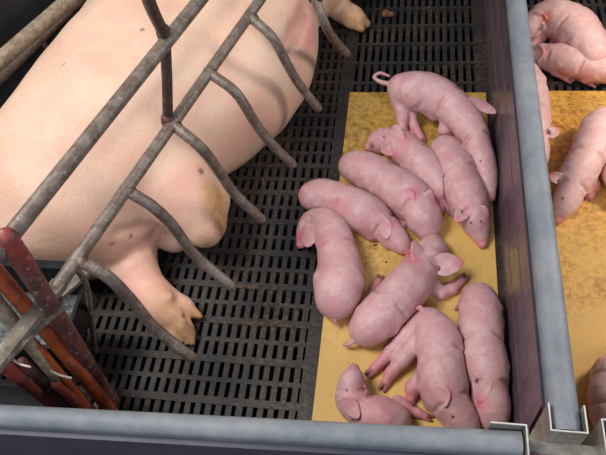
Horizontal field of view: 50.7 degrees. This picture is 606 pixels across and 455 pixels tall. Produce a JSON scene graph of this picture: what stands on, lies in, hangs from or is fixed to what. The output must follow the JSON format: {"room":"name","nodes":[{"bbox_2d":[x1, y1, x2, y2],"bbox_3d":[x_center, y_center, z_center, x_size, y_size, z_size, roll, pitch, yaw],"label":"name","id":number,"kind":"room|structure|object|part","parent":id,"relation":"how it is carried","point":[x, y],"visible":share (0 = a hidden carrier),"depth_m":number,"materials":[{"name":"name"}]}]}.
{"room":"pig farm barn","nodes":[
{"label":"pig farm barn","id":0,"kind":"room"},
{"bbox_2d":[0,0,605,422],"bbox_3d":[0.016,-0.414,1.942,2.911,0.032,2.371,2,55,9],"label":"floor","id":1,"kind":"structure","parent":0,"point":[123,341],"depth_m":1.57,"materials":[{"name":"black plastic"}]},
{"bbox_2d":[0,0,84,107],"bbox_3d":[-0.682,-0.684,1.957,0.032,0.407,1.950,21,59,21],"label":"panel","id":2,"kind":"object","parent":1,"relation":"on","point":[15,15],"visible":0.02,"depth_m":1.79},
{"bbox_2d":[0,0,86,85],"bbox_3d":[-0.528,-0.763,2.054,0.134,0.328,1.818,18,58,19],"label":"crate","id":3,"kind":"object","parent":1,"relation":"on","point":[25,43],"visible":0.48,"depth_m":1.74,"materials":[{"name":"grey metal"}]},
{"bbox_3d":[-0.728,-0.462,1.915,0.016,0.244,0.015,2,55,9],"label":"leg","id":4,"kind":"part","parent":3,"relation":"part of","materials":[{"name":"grey metal"}]},
{"bbox_2d":[0,385,92,406],"bbox_3d":[-0.756,0.394,1.434,0.585,0.006,0.093,2,55,9],"label":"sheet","id":5,"kind":"object","parent":1,"relation":"on","point":[9,395],"visible":0.02,"depth_m":1.43,"materials":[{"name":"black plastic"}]},
{"bbox_2d":[0,258,97,362],"bbox_3d":[-0.633,0.209,1.374,0.372,0.295,0.154,2,55,9],"label":"trough","id":6,"kind":"object","parent":1,"relation":"on","point":[77,312],"visible":0.21,"depth_m":1.31,"materials":[{"name":"grey metal"}]},
{"bbox_2d":[0,0,350,405],"bbox_3d":[-0.072,-0.456,1.434,0.303,0.882,1.832,19,59,20],"label":"crate","id":7,"kind":"object","parent":1,"relation":"on","point":[78,267],"visible":0.98,"depth_m":1.19,"materials":[{"name":"metal"}]},
{"bbox_3d":[-0.456,0.164,1.047,0.028,0.012,0.184,19,59,20],"label":"rail","id":8,"kind":"part","parent":7,"relation":"part of","materials":[{"name":"metal"}]},
{"bbox_2d":[0,264,117,409],"bbox_3d":[-0.459,0.237,1.150,0.181,0.617,0.088,-25,55,-11],"label":"gate","id":9,"kind":"object","parent":7,"relation":"attached to","point":[61,391],"visible":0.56,"depth_m":1.17,"materials":[{"name":"metal"}]},
{"bbox_3d":[-0.423,0.197,1.158,0.098,0.639,0.044,2,55,9],"label":"post","id":10,"kind":"part","parent":7,"relation":"part of","materials":[{"name":"red metal"}]},
{"bbox_3d":[-0.440,0.105,1.199,0.034,0.008,0.086,32,64,26],"label":"plate","id":11,"kind":"part","parent":7,"relation":"part of","materials":[{"name":"metal"}]},
{"bbox_3d":[-0.441,0.168,1.313,0.131,0.408,0.038,6,55,12],"label":"leg","id":12,"kind":"part","parent":7,"relation":"part of","materials":[{"name":"metal"}]},
{"bbox_3d":[-0.190,-0.449,1.232,0.026,0.026,1.322,16,58,18],"label":"rail","id":13,"kind":"part","parent":7,"relation":"part of","materials":[{"name":"grey metal"}]},
{"bbox_3d":[-0.101,-0.536,1.507,0.025,0.025,1.672,15,58,18],"label":"rail","id":14,"kind":"part","parent":7,"relation":"part of","materials":[{"name":"grey metal"}]},
{"bbox_2d":[0,0,370,344],"bbox_3d":[-0.206,-0.693,1.871,0.685,0.452,1.993,16,58,18],"label":"sow","id":15,"kind":"object","parent":1,"relation":"on","point":[95,52],"visible":0.74,"depth_m":1.46,"materials":[{"name":"pink"}]},
{"bbox_2d":[382,9,394,17],"bbox_3d":[0.277,-0.697,2.081,0.044,0.019,0.031,2,55,9],"label":"dropping","id":16,"kind":"object","parent":1,"relation":"on","point":[385,13],"visible":1,"depth_m":2.07,"materials":[{"name":"brown"}]},
{"bbox_2d":[312,92,497,428],"bbox_3d":[0.267,0.033,1.563,0.391,0.005,1.049,2,55,9],"label":"floor mat","id":17,"kind":"object","parent":1,"relation":"on","point":[367,112],"visible":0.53,"depth_m":1.50,"materials":[{"name":"rubber"}]},
{"bbox_2d":[296,207,364,324],"bbox_3d":[0.066,0.066,1.496,0.134,0.108,0.318,-15,54,-4],"label":"piglet","id":18,"kind":"object","parent":17,"relation":"on","point":[338,277],"visible":1,"depth_m":1.44},
{"bbox_2d":[298,178,410,254],"bbox_3d":[0.138,-0.043,1.575,0.324,0.092,0.103,24,61,23],"label":"piglet","id":19,"kind":"object","parent":17,"relation":"on","point":[365,214],"visible":0.88,"depth_m":1.54},
{"bbox_2d":[335,363,433,424],"bbox_3d":[0.152,0.365,1.282,0.200,0.084,0.117,24,61,22],"label":"piglet","id":20,"kind":"object","parent":17,"relation":"on","point":[354,402],"visible":0.75,"depth_m":1.27},
{"bbox_2d":[338,150,442,239],"bbox_3d":[0.225,-0.104,1.600,0.113,0.104,0.339,-39,58,-19],"label":"piglet","id":21,"kind":"object","parent":17,"relation":"on","point":[406,195],"visible":0.91,"depth_m":1.55},
{"bbox_2d":[343,234,469,346],"bbox_3d":[0.217,0.132,1.433,0.360,0.100,0.158,-34,57,-17],"label":"piglet","id":22,"kind":"object","parent":17,"relation":"on","point":[390,302],"visible":0.98,"depth_m":1.39},
{"bbox_2d":[364,124,450,216],"bbox_3d":[0.296,-0.173,1.646,0.106,0.095,0.328,-37,58,-18],"label":"piglet","id":23,"kind":"object","parent":17,"relation":"on","point":[400,146],"visible":0.84,"depth_m":1.62},
{"bbox_2d":[364,305,480,428],"bbox_3d":[0.289,0.294,1.305,0.270,0.101,0.207,36,66,28],"label":"piglet","id":24,"kind":"object","parent":17,"relation":"on","point":[440,378],"visible":0.96,"depth_m":1.29},
{"bbox_2d":[372,71,497,201],"bbox_3d":[0.385,-0.280,1.681,0.191,0.145,0.476,-34,57,-17],"label":"piglet","id":25,"kind":"object","parent":17,"relation":"on","point":[459,115],"visible":0.9,"depth_m":1.67},
{"bbox_2d":[430,135,491,248],"bbox_3d":[0.386,-0.107,1.584,0.124,0.100,0.332,-4,54,4],"label":"piglet","id":26,"kind":"object","parent":17,"relation":"on","point":[465,193],"visible":0.88,"depth_m":1.53},
{"bbox_2d":[454,282,510,428],"bbox_3d":[0.375,0.256,1.327,0.099,0.091,0.347,0,54,7],"label":"piglet","id":27,"kind":"object","parent":17,"relation":"on","point":[480,320],"visible":0.87,"depth_m":1.29},
{"bbox_2d":[484,0,581,435],"bbox_3d":[0.556,-0.645,1.796,0.049,0.362,2.564,2,55,9],"label":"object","id":28,"kind":"object","parent":1,"relation":"on","point":[538,346],"visible":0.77,"depth_m":1.24,"materials":[{"name":"plastic"}]},
{"bbox_2d":[488,402,605,454],"bbox_3d":[0.394,0.404,1.054,0.209,0.367,0.123,2,55,9],"label":"post","id":29,"kind":"object","parent":1,"relation":"on","point":[543,440],"visible":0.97,"depth_m":0.94,"materials":[{"name":"metal"}]},
{"bbox_3d":[0.399,0.398,1.089,0.104,0.317,0.073,2,55,9],"label":"post","id":30,"kind":"part","parent":29,"relation":"part of","materials":[{"name":"metal"}]},
{"bbox_2d":[528,0,605,60],"bbox_3d":[0.774,-0.552,1.833,0.316,0.134,0.178,30,63,25],"label":"piglet","id":31,"kind":"object","parent":1,"relation":"on","point":[573,24],"visible":0.73,"depth_m":1.80},
{"bbox_2d":[532,43,605,87],"bbox_3d":[0.769,-0.468,1.803,0.290,0.084,0.095,19,59,20],"label":"piglet","id":32,"kind":"object","parent":1,"relation":"on","point":[564,62],"visible":0.93,"depth_m":1.78},
{"bbox_2d":[547,91,605,439],"bbox_3d":[0.727,0.047,1.492,0.432,0.005,1.057,2,55,9],"label":"floor mat","id":33,"kind":"object","parent":1,"relation":"on","point":[581,238],"visible":0.29,"depth_m":1.49,"materials":[{"name":"rubber"}]},
{"bbox_2d":[534,63,559,163],"bbox_3d":[0.620,-0.310,1.705,0.101,0.091,0.379,-3,54,5],"label":"piglet","id":34,"kind":"object","parent":33,"relation":"on","point":[543,91],"visible":0.27,"depth_m":1.66},
{"bbox_2d":[549,107,605,223],"bbox_3d":[0.691,-0.163,1.574,0.125,0.115,0.348,32,64,26],"label":"piglet","id":35,"kind":"object","parent":33,"relation":"on","point":[576,179],"visible":0.99,"depth_m":1.53},
{"bbox_2d":[587,355,605,426],"bbox_3d":[0.603,0.326,1.254,0.086,0.079,0.192,9,56,14],"label":"piglet","id":36,"kind":"object","parent":33,"relation":"on","point":[596,390],"visible":0.85,"depth_m":1.24},
{"bbox_2d":[598,164,605,185],"bbox_3d":[0.778,-0.178,1.585,0.087,0.097,0.255,11,57,15],"label":"piglet","id":37,"kind":"object","parent":33,"relation":"on","point":[602,176],"visible":0.38,"depth_m":1.56},
{"bbox_3d":[-0.165,1.393,0.875,4.300,0.340,1.900,2,55,9],"label":"floor","id":38,"kind":"structure","parent":0,"visible":0},
{"bbox_2d":[0,404,522,454],"bbox_3d":[-0.397,0.413,1.171,1.479,0.378,0.044,1,54,8],"label":"wall","id":39,"kind":"structure","parent":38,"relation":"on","point":[24,430],"depth_m":0.99,"materials":[{"name":"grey plastic"}]}
]}

